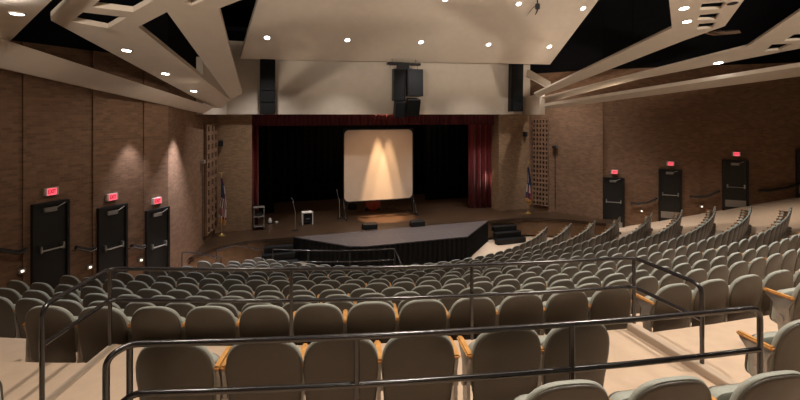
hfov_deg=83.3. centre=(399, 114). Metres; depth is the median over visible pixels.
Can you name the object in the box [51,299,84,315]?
seat
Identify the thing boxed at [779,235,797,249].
seat
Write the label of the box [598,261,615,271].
seat
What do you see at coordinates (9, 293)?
cushion
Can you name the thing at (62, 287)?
seat
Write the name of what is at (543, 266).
seat
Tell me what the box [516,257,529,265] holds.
seat
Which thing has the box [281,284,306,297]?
seat
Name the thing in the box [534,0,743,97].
ceiling panel
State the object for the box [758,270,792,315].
seat
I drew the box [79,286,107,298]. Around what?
seat
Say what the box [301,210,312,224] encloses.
equipment case
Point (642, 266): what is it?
seat
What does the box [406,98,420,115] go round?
loudspeaker
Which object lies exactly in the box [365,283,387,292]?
seat
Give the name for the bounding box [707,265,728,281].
seat
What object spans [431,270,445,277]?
seat
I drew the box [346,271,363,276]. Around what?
seat
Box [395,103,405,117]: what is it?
grille
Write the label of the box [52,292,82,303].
seat
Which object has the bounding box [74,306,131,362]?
seat
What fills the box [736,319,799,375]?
seat
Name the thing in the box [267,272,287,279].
seat
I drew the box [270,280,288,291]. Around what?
seat
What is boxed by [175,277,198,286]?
seat
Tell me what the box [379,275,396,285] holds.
seat
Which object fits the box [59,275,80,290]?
seat
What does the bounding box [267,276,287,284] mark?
seat
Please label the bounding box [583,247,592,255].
seat
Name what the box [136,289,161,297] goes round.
seat
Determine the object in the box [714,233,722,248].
seat
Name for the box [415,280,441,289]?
seat
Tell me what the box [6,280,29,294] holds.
seat
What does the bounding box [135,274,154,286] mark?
seat
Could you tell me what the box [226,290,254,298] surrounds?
seat
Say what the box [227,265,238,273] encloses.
seat
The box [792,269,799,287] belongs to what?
seat
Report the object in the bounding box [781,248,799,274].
seat
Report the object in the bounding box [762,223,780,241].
seat
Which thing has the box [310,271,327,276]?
seat
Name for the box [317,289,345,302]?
seat
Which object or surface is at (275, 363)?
cushion
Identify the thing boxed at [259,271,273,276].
seat
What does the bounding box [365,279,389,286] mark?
seat
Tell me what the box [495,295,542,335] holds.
seat
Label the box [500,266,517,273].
seat
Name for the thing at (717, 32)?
catwalk section
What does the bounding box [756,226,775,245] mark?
seat
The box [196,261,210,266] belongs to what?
seat
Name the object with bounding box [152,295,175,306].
seat
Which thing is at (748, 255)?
seat
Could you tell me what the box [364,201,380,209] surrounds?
bass drum
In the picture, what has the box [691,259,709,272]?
seat
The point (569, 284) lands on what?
seat
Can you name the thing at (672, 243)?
seat
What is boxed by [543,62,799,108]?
ceiling panel
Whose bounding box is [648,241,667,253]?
seat
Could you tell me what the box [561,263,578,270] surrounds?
seat
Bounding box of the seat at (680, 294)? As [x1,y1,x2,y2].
[636,283,691,331]
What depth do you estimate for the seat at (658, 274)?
8.34 m
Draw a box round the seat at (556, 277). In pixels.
[546,274,569,287]
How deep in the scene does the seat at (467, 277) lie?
10.45 m
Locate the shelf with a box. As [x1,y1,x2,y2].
[253,224,264,226]
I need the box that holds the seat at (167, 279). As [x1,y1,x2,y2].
[155,276,176,287]
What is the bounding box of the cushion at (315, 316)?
[293,303,343,329]
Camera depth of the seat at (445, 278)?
10.33 m
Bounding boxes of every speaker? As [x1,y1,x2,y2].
[260,59,274,113]
[508,64,523,111]
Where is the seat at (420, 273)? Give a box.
[411,271,425,277]
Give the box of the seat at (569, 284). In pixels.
[546,279,574,288]
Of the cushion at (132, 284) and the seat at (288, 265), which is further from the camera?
the seat at (288, 265)
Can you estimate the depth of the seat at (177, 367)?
3.00 m
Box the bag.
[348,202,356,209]
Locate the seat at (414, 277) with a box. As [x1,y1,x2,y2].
[401,274,418,283]
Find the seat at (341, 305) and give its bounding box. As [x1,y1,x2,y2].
[326,302,353,333]
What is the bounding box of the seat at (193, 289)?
[176,283,200,295]
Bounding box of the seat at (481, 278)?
[467,276,490,287]
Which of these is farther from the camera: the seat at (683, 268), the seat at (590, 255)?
the seat at (590, 255)
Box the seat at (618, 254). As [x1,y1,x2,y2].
[612,253,623,263]
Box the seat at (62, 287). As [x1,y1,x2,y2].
[53,284,80,295]
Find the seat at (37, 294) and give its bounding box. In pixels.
[22,290,51,305]
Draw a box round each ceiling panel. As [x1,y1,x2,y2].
[0,0,50,42]
[51,0,241,107]
[240,0,597,63]
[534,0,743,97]
[542,9,799,102]
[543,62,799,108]
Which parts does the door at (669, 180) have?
kick plate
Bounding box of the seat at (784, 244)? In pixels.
[768,238,789,254]
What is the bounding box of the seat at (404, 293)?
[391,291,419,307]
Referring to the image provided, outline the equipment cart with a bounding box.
[253,206,264,229]
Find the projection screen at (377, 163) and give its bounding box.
[341,128,417,220]
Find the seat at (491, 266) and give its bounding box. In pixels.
[483,266,499,271]
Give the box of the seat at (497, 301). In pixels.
[485,292,503,306]
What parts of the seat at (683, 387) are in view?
seat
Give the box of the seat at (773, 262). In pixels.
[748,253,782,279]
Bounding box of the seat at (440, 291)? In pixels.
[420,289,452,299]
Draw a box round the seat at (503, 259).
[498,257,508,261]
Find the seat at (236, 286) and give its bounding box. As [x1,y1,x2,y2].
[226,284,253,294]
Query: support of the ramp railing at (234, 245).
on the floor at (19, 378)
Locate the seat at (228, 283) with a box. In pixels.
[222,279,242,290]
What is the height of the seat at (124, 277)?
0.854 m
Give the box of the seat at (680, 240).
[676,235,683,248]
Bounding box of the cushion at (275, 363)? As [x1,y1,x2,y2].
[226,343,302,383]
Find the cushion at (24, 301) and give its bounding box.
[18,298,44,304]
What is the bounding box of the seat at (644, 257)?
[636,255,647,267]
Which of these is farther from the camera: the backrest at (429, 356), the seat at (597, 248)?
the seat at (597, 248)
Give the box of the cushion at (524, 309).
[498,295,540,325]
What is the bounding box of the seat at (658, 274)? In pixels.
[649,266,670,280]
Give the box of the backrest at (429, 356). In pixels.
[381,335,453,379]
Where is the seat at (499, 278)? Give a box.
[491,274,514,286]
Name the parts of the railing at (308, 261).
rail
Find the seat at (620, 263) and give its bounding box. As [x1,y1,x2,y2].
[616,260,631,270]
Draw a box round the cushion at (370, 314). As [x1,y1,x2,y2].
[346,301,395,328]
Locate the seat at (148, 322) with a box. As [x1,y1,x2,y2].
[127,306,185,341]
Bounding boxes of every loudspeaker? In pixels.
[392,69,405,100]
[393,101,406,117]
[406,69,422,96]
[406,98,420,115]
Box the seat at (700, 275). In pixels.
[684,269,706,289]
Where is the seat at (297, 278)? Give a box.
[293,276,308,284]
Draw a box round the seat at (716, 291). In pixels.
[687,279,728,327]
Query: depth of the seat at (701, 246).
12.17 m
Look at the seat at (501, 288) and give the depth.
7.46 m
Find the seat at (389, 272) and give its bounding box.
[385,270,399,274]
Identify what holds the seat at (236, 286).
on the floor at (19, 378)
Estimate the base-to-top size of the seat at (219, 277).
0.854 m
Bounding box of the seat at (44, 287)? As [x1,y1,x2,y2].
[30,282,54,296]
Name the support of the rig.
hanging from the ceiling panel at (451, 31)
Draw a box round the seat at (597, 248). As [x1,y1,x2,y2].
[593,244,602,254]
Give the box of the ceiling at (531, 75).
[526,70,550,86]
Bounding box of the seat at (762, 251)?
[742,245,768,257]
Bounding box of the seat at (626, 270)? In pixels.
[615,265,631,277]
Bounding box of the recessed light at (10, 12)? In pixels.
[8,11,25,15]
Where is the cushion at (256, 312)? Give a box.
[240,305,288,319]
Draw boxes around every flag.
[217,172,226,236]
[525,162,531,213]
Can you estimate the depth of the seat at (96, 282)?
9.37 m
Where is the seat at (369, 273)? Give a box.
[365,270,381,275]
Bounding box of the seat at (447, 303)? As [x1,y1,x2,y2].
[438,298,460,310]
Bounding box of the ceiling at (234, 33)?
[225,26,247,40]
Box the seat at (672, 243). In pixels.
[658,238,676,249]
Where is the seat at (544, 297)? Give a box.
[539,286,567,301]
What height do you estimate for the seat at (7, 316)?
0.854 m
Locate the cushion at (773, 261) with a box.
[764,253,779,276]
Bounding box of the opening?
[725,1,739,5]
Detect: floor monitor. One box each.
[362,222,377,229]
[409,220,424,226]
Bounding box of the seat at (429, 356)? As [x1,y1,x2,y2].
[374,335,459,399]
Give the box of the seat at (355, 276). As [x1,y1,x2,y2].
[350,273,365,278]
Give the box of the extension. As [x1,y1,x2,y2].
[293,221,487,266]
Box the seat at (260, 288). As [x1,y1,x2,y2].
[253,285,279,297]
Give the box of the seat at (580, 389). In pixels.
[513,379,608,399]
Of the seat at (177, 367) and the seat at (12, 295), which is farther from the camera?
the seat at (12, 295)
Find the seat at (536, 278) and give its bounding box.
[520,276,545,286]
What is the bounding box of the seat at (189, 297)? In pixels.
[185,296,209,306]
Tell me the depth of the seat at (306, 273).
13.28 m
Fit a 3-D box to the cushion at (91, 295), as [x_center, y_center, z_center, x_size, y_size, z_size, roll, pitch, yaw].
[-4.818,3.099,7.188,0.524,0.544,0.141,0,0,6]
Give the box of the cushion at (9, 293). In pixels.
[0,288,21,298]
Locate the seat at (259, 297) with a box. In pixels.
[255,296,283,306]
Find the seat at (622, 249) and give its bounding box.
[618,244,627,254]
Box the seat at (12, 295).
[0,288,21,303]
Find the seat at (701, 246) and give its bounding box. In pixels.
[686,239,706,252]
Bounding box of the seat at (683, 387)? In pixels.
[608,375,711,399]
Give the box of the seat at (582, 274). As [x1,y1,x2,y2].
[570,271,592,283]
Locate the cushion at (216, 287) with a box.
[203,284,226,292]
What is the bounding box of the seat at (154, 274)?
[150,271,167,279]
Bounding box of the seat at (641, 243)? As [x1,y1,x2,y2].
[636,239,644,251]
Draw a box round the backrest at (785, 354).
[769,319,799,371]
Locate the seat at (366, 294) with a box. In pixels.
[354,293,385,304]
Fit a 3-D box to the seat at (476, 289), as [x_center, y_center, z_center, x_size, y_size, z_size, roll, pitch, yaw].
[1.147,3.254,7.521,0.568,0.854,0.361,0,0,-10]
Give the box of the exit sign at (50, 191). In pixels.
[43,187,58,195]
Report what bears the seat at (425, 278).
on the floor at (19, 378)
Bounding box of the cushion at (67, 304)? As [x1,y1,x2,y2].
[58,299,83,309]
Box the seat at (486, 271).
[481,268,499,275]
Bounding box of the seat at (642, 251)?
[636,247,647,256]
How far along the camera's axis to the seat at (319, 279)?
11.07 m
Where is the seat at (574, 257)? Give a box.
[570,256,581,264]
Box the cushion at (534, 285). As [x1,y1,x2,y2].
[520,282,542,289]
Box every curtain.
[252,114,493,125]
[252,126,258,225]
[274,125,424,202]
[468,124,490,207]
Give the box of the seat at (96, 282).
[81,277,102,289]
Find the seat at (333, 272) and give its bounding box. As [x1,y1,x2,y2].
[328,271,345,276]
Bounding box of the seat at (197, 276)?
[186,272,205,282]
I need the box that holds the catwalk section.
[705,30,740,35]
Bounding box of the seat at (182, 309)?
[165,303,194,317]
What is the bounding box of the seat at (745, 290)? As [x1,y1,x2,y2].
[723,274,762,321]
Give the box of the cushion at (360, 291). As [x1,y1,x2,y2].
[350,288,375,294]
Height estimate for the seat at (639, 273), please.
0.854 m
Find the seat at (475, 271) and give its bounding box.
[462,270,480,277]
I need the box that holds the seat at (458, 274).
[444,271,461,277]
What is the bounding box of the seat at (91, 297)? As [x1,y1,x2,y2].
[81,293,114,307]
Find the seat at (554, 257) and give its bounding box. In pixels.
[547,255,558,259]
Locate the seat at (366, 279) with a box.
[358,276,374,284]
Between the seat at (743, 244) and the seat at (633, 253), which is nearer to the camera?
the seat at (743, 244)
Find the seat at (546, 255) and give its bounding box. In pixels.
[542,252,552,259]
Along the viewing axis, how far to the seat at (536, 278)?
8.59 m
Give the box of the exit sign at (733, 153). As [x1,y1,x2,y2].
[732,152,740,155]
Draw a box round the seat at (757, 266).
[747,257,765,279]
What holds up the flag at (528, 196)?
on the floor at (450, 210)
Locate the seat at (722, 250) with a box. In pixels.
[702,245,727,257]
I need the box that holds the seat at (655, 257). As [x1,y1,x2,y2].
[648,252,661,263]
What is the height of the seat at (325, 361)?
0.854 m
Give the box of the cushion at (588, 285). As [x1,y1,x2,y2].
[577,283,599,287]
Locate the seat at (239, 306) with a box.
[220,296,246,311]
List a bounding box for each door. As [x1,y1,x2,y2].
[30,199,69,288]
[97,203,127,282]
[145,206,169,274]
[603,177,624,227]
[658,169,681,220]
[722,159,748,209]
[796,149,799,197]
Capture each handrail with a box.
[0,248,27,254]
[72,245,96,251]
[128,244,145,249]
[630,198,657,204]
[690,190,720,197]
[758,183,799,192]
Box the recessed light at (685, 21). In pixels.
[681,20,692,23]
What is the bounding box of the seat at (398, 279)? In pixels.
[389,277,413,286]
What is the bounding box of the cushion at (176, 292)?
[167,289,191,295]
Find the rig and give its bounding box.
[387,60,420,69]
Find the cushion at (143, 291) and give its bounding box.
[139,289,161,294]
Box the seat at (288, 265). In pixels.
[284,264,296,266]
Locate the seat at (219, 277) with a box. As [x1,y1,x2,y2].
[206,273,225,283]
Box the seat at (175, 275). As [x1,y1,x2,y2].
[168,271,185,281]
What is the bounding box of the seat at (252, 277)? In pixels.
[245,275,267,284]
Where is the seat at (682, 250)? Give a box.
[675,246,686,257]
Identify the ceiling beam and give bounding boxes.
[0,39,213,112]
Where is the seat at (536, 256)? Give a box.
[530,254,541,260]
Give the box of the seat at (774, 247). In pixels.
[767,242,779,257]
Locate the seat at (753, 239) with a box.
[747,235,756,249]
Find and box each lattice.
[204,124,217,235]
[532,119,548,205]
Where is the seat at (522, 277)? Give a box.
[516,272,536,283]
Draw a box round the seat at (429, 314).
[393,299,446,330]
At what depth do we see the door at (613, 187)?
22.50 m
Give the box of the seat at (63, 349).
[22,306,77,362]
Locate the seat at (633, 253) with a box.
[624,250,636,256]
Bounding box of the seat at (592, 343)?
[537,325,609,386]
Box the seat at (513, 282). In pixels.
[493,279,520,289]
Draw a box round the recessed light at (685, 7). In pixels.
[678,6,689,10]
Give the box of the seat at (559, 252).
[553,249,563,257]
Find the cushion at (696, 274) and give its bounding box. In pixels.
[684,269,703,282]
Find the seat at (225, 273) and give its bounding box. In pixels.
[214,271,230,278]
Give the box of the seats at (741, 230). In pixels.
[243,206,791,266]
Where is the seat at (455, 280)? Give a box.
[444,278,466,287]
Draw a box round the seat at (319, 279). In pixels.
[312,276,330,284]
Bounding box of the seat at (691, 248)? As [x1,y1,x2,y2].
[675,243,696,257]
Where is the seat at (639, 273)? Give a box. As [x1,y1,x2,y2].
[626,270,649,284]
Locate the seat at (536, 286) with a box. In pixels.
[520,282,545,295]
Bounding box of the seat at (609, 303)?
[587,289,631,329]
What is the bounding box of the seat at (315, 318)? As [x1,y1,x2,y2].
[293,303,343,344]
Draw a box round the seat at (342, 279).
[335,276,352,283]
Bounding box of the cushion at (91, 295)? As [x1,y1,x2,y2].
[87,293,107,297]
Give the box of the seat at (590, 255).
[582,253,594,258]
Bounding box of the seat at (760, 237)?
[755,232,764,249]
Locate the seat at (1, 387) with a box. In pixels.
[0,381,3,399]
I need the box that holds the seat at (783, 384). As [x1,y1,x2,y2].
[708,370,799,399]
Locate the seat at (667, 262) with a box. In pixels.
[654,258,671,268]
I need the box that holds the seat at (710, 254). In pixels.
[702,248,715,261]
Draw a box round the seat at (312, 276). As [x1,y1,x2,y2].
[308,273,325,280]
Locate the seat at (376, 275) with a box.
[371,273,385,278]
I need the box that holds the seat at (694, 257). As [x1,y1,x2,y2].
[688,252,702,265]
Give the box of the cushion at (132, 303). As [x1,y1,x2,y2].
[128,302,155,305]
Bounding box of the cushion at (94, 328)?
[81,306,129,341]
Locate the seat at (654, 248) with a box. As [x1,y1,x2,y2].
[647,244,658,257]
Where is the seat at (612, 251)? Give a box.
[607,247,617,256]
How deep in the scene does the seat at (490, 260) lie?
15.12 m
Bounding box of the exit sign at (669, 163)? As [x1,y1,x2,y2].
[667,161,674,165]
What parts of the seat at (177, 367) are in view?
seat, armrest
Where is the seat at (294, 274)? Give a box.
[288,273,306,280]
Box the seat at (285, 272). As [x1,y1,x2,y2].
[275,271,288,277]
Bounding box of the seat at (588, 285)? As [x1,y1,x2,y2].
[577,283,599,297]
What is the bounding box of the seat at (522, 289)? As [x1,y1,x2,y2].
[514,289,533,291]
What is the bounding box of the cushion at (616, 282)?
[605,279,626,286]
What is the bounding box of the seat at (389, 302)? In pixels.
[364,301,393,306]
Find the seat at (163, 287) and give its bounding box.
[150,282,175,294]
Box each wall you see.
[0,0,215,287]
[196,57,226,114]
[216,114,251,232]
[227,41,529,113]
[491,114,528,210]
[522,95,544,114]
[529,62,799,226]
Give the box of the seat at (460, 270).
[449,268,464,275]
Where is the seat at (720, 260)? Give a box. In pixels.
[710,256,726,268]
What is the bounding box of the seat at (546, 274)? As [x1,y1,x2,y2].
[539,269,558,280]
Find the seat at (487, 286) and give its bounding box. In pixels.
[469,281,492,291]
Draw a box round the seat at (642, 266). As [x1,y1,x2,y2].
[636,262,653,273]
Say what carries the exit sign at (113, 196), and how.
attached to the wall at (89, 144)
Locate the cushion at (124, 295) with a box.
[117,294,141,297]
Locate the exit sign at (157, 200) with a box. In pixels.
[151,197,161,204]
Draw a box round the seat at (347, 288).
[336,283,360,294]
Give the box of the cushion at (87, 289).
[83,286,106,294]
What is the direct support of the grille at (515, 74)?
attached to the speaker at (515, 79)
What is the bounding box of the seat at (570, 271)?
[559,267,578,277]
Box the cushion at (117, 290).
[112,287,133,294]
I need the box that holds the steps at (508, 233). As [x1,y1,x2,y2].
[491,224,525,244]
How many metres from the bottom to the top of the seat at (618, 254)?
0.854 m
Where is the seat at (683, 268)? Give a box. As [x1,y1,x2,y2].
[671,263,691,275]
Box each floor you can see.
[0,197,799,399]
[55,329,716,399]
[187,193,612,264]
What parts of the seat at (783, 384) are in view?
seat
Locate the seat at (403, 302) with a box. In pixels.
[393,300,411,330]
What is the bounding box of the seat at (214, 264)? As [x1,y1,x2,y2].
[211,263,224,272]
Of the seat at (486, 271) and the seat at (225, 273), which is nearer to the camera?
the seat at (486, 271)
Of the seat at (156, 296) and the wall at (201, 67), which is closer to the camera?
the seat at (156, 296)
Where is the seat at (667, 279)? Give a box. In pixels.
[658,272,683,289]
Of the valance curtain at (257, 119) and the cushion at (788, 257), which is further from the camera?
the valance curtain at (257, 119)
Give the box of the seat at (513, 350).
[457,330,540,399]
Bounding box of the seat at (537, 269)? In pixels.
[526,266,542,275]
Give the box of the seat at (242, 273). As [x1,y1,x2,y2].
[232,271,249,279]
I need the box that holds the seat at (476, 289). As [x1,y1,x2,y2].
[458,287,484,293]
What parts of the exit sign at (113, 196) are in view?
panel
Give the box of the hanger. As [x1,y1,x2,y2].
[527,0,539,14]
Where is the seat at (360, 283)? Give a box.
[341,279,365,287]
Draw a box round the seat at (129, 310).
[124,302,155,316]
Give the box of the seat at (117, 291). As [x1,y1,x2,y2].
[112,287,135,298]
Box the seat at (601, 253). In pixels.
[595,250,606,257]
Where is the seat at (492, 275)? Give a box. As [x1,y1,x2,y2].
[485,271,502,281]
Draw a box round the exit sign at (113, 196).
[105,193,117,200]
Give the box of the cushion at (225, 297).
[220,296,244,298]
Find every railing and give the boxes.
[39,256,704,399]
[102,306,763,399]
[181,252,221,266]
[215,245,262,262]
[272,248,401,265]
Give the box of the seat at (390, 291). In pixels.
[377,287,405,296]
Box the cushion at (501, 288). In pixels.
[490,285,515,291]
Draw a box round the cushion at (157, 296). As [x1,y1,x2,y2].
[152,295,175,298]
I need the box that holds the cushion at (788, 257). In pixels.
[780,249,793,269]
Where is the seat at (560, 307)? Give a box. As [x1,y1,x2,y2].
[540,292,587,334]
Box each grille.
[261,59,274,66]
[261,67,274,78]
[261,79,274,89]
[261,91,274,101]
[261,103,274,113]
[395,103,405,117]
[512,71,522,78]
[512,80,522,89]
[512,91,522,100]
[512,101,522,110]
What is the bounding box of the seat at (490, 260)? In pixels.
[485,259,495,262]
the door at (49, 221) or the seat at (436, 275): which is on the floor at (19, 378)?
the seat at (436, 275)
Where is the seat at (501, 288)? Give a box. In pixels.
[490,285,516,298]
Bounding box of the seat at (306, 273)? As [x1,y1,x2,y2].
[293,271,309,277]
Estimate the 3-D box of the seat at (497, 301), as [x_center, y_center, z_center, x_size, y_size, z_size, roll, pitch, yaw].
[1.262,3.021,6.729,0.568,0.854,0.361,0,0,-10]
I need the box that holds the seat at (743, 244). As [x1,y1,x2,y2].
[738,239,748,252]
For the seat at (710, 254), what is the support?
on the floor at (19, 378)
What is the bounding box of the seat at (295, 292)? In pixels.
[287,290,315,297]
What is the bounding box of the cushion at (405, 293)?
[394,291,419,295]
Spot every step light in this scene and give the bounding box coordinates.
[17,267,25,274]
[86,264,92,269]
[137,257,143,262]
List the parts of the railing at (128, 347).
post, post, rail, post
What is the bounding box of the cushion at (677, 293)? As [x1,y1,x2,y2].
[652,283,687,327]
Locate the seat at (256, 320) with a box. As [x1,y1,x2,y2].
[236,305,288,337]
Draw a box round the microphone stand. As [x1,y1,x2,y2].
[291,198,297,230]
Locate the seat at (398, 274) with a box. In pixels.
[391,272,405,277]
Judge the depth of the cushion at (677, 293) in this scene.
5.16 m
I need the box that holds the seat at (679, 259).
[671,255,687,269]
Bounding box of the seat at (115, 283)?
[102,279,125,292]
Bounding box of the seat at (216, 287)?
[201,284,227,296]
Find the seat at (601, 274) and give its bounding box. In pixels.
[593,268,614,280]
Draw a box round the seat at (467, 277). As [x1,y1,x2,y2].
[462,273,480,283]
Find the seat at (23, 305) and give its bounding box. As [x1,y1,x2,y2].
[13,298,44,338]
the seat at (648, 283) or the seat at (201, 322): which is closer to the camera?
the seat at (201, 322)
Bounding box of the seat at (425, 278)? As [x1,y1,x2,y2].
[414,276,435,286]
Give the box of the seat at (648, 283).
[630,276,657,313]
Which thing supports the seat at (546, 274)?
on the floor at (19, 378)
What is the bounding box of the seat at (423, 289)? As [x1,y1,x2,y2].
[411,285,435,295]
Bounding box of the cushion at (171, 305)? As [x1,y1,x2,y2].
[166,303,194,307]
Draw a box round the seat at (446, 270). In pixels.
[440,268,453,272]
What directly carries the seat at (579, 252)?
on the floor at (19, 378)
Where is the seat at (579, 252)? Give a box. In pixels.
[572,250,582,257]
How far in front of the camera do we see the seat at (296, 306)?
6.24 m
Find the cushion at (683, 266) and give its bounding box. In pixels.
[672,263,688,270]
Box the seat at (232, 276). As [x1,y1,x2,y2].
[226,274,246,284]
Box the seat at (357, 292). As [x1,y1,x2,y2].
[347,288,375,296]
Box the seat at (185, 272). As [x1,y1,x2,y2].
[181,266,196,275]
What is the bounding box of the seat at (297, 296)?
[293,295,318,303]
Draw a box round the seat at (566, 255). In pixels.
[559,253,571,258]
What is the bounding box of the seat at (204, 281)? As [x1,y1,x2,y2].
[198,278,221,289]
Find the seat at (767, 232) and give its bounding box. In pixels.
[750,229,770,245]
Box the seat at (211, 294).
[196,290,222,298]
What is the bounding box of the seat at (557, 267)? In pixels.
[543,264,560,272]
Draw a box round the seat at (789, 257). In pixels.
[765,249,796,273]
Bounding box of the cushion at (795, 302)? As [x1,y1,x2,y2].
[790,283,799,321]
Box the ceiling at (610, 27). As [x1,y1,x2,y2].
[530,0,799,73]
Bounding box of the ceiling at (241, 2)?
[227,0,255,5]
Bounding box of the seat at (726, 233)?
[721,230,728,245]
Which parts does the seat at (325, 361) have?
armrest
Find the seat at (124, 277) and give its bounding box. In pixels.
[115,272,134,284]
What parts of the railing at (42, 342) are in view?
post, post, post, rail, post, post, post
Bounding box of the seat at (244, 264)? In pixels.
[241,263,254,266]
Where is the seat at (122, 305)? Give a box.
[115,294,141,308]
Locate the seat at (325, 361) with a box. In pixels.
[300,339,377,399]
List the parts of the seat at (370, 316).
armrest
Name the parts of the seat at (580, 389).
seat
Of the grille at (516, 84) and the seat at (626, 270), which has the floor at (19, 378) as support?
the seat at (626, 270)
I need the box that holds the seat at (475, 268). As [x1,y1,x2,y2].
[467,267,482,273]
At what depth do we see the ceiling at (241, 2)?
26.43 m
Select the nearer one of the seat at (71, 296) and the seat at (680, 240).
the seat at (71, 296)
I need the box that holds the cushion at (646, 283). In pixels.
[631,276,653,299]
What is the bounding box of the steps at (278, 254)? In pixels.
[263,244,297,263]
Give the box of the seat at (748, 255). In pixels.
[727,249,755,263]
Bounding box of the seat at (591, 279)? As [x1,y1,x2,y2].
[574,276,600,287]
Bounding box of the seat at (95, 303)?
[88,301,123,312]
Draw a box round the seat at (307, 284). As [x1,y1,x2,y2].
[295,280,315,289]
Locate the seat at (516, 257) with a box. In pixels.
[510,255,520,261]
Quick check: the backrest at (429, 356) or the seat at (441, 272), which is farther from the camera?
the seat at (441, 272)
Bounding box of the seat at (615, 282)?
[605,279,630,294]
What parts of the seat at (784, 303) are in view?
armrest, seat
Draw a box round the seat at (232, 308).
[205,303,239,318]
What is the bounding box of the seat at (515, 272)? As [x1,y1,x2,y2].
[506,269,522,278]
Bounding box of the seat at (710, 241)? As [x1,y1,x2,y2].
[697,236,714,249]
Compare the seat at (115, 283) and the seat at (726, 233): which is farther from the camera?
the seat at (726, 233)
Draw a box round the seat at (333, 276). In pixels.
[329,273,345,279]
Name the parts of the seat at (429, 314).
armrest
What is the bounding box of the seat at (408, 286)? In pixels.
[388,281,414,290]
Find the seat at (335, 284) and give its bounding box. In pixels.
[320,280,340,288]
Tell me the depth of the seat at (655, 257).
11.06 m
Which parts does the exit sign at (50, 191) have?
panel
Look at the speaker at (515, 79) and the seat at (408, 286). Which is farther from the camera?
the speaker at (515, 79)
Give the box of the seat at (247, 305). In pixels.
[238,303,272,317]
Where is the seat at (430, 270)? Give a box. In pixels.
[423,268,435,273]
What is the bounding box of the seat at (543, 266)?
[537,264,550,269]
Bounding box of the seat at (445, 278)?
[439,275,458,286]
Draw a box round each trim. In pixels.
[45,344,117,399]
[190,220,611,266]
[627,323,736,385]
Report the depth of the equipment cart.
20.71 m
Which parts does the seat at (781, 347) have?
armrest, seat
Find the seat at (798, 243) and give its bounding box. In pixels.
[782,233,799,250]
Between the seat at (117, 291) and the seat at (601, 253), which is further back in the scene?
the seat at (601, 253)
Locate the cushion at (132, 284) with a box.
[128,281,149,288]
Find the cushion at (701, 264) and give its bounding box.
[692,259,706,269]
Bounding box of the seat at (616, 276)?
[601,273,625,286]
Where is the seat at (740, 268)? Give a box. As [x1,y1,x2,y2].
[727,261,747,284]
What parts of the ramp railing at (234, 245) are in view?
rail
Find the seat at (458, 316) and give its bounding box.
[445,297,495,339]
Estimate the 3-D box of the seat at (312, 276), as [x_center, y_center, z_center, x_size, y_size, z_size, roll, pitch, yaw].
[-2.248,4.697,12.285,0.568,0.854,0.361,0,0,-2]
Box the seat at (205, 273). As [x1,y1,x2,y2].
[197,271,212,276]
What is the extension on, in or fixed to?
on the floor at (19, 378)
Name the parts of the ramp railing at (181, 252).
rail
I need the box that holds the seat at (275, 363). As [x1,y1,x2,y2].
[219,343,302,399]
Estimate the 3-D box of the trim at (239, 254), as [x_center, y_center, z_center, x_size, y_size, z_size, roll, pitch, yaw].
[0.665,5.770,19.982,20.448,0.760,3.696,0,0,-23]
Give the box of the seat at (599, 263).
[595,256,607,266]
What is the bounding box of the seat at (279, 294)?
[257,290,285,304]
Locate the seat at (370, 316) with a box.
[343,301,395,343]
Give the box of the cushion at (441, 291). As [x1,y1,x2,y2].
[427,289,452,294]
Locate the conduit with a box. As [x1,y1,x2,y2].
[200,160,205,239]
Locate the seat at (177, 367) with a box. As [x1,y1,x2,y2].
[135,346,231,399]
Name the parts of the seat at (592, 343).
seat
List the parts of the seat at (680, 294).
armrest, seat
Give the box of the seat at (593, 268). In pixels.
[579,264,597,274]
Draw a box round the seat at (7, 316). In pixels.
[0,296,15,337]
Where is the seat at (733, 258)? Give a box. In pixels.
[711,252,741,267]
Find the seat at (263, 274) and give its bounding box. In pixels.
[250,271,268,280]
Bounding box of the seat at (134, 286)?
[126,281,150,293]
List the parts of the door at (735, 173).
kick plate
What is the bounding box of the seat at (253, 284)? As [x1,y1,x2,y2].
[246,280,267,291]
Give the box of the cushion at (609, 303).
[588,289,627,319]
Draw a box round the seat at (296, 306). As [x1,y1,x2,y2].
[282,302,311,314]
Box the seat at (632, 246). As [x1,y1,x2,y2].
[628,242,636,250]
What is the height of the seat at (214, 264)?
0.854 m
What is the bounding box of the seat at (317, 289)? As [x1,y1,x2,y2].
[309,284,333,297]
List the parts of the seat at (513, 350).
armrest, seat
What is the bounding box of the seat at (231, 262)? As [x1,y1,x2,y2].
[227,261,240,266]
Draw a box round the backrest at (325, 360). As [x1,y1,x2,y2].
[303,339,377,379]
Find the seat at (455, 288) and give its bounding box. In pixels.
[441,283,464,293]
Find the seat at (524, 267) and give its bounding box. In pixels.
[520,265,535,272]
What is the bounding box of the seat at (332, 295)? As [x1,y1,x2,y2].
[320,294,353,303]
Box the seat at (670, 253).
[662,249,674,261]
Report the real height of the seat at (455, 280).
0.854 m
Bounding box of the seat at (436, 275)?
[423,273,440,280]
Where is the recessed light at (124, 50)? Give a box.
[120,49,131,51]
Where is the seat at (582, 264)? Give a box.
[578,262,594,269]
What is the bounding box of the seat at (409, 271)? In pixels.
[404,269,417,273]
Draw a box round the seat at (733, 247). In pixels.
[715,242,738,256]
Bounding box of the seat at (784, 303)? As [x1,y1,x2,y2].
[763,283,799,330]
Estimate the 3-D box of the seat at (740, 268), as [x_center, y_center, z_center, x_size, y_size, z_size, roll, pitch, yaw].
[5.966,3.021,8.105,0.568,0.854,0.361,0,0,-23]
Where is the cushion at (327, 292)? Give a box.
[319,289,345,295]
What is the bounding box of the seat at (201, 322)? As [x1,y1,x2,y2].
[181,306,238,345]
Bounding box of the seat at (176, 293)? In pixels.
[166,289,191,298]
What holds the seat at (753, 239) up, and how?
on the floor at (19, 378)

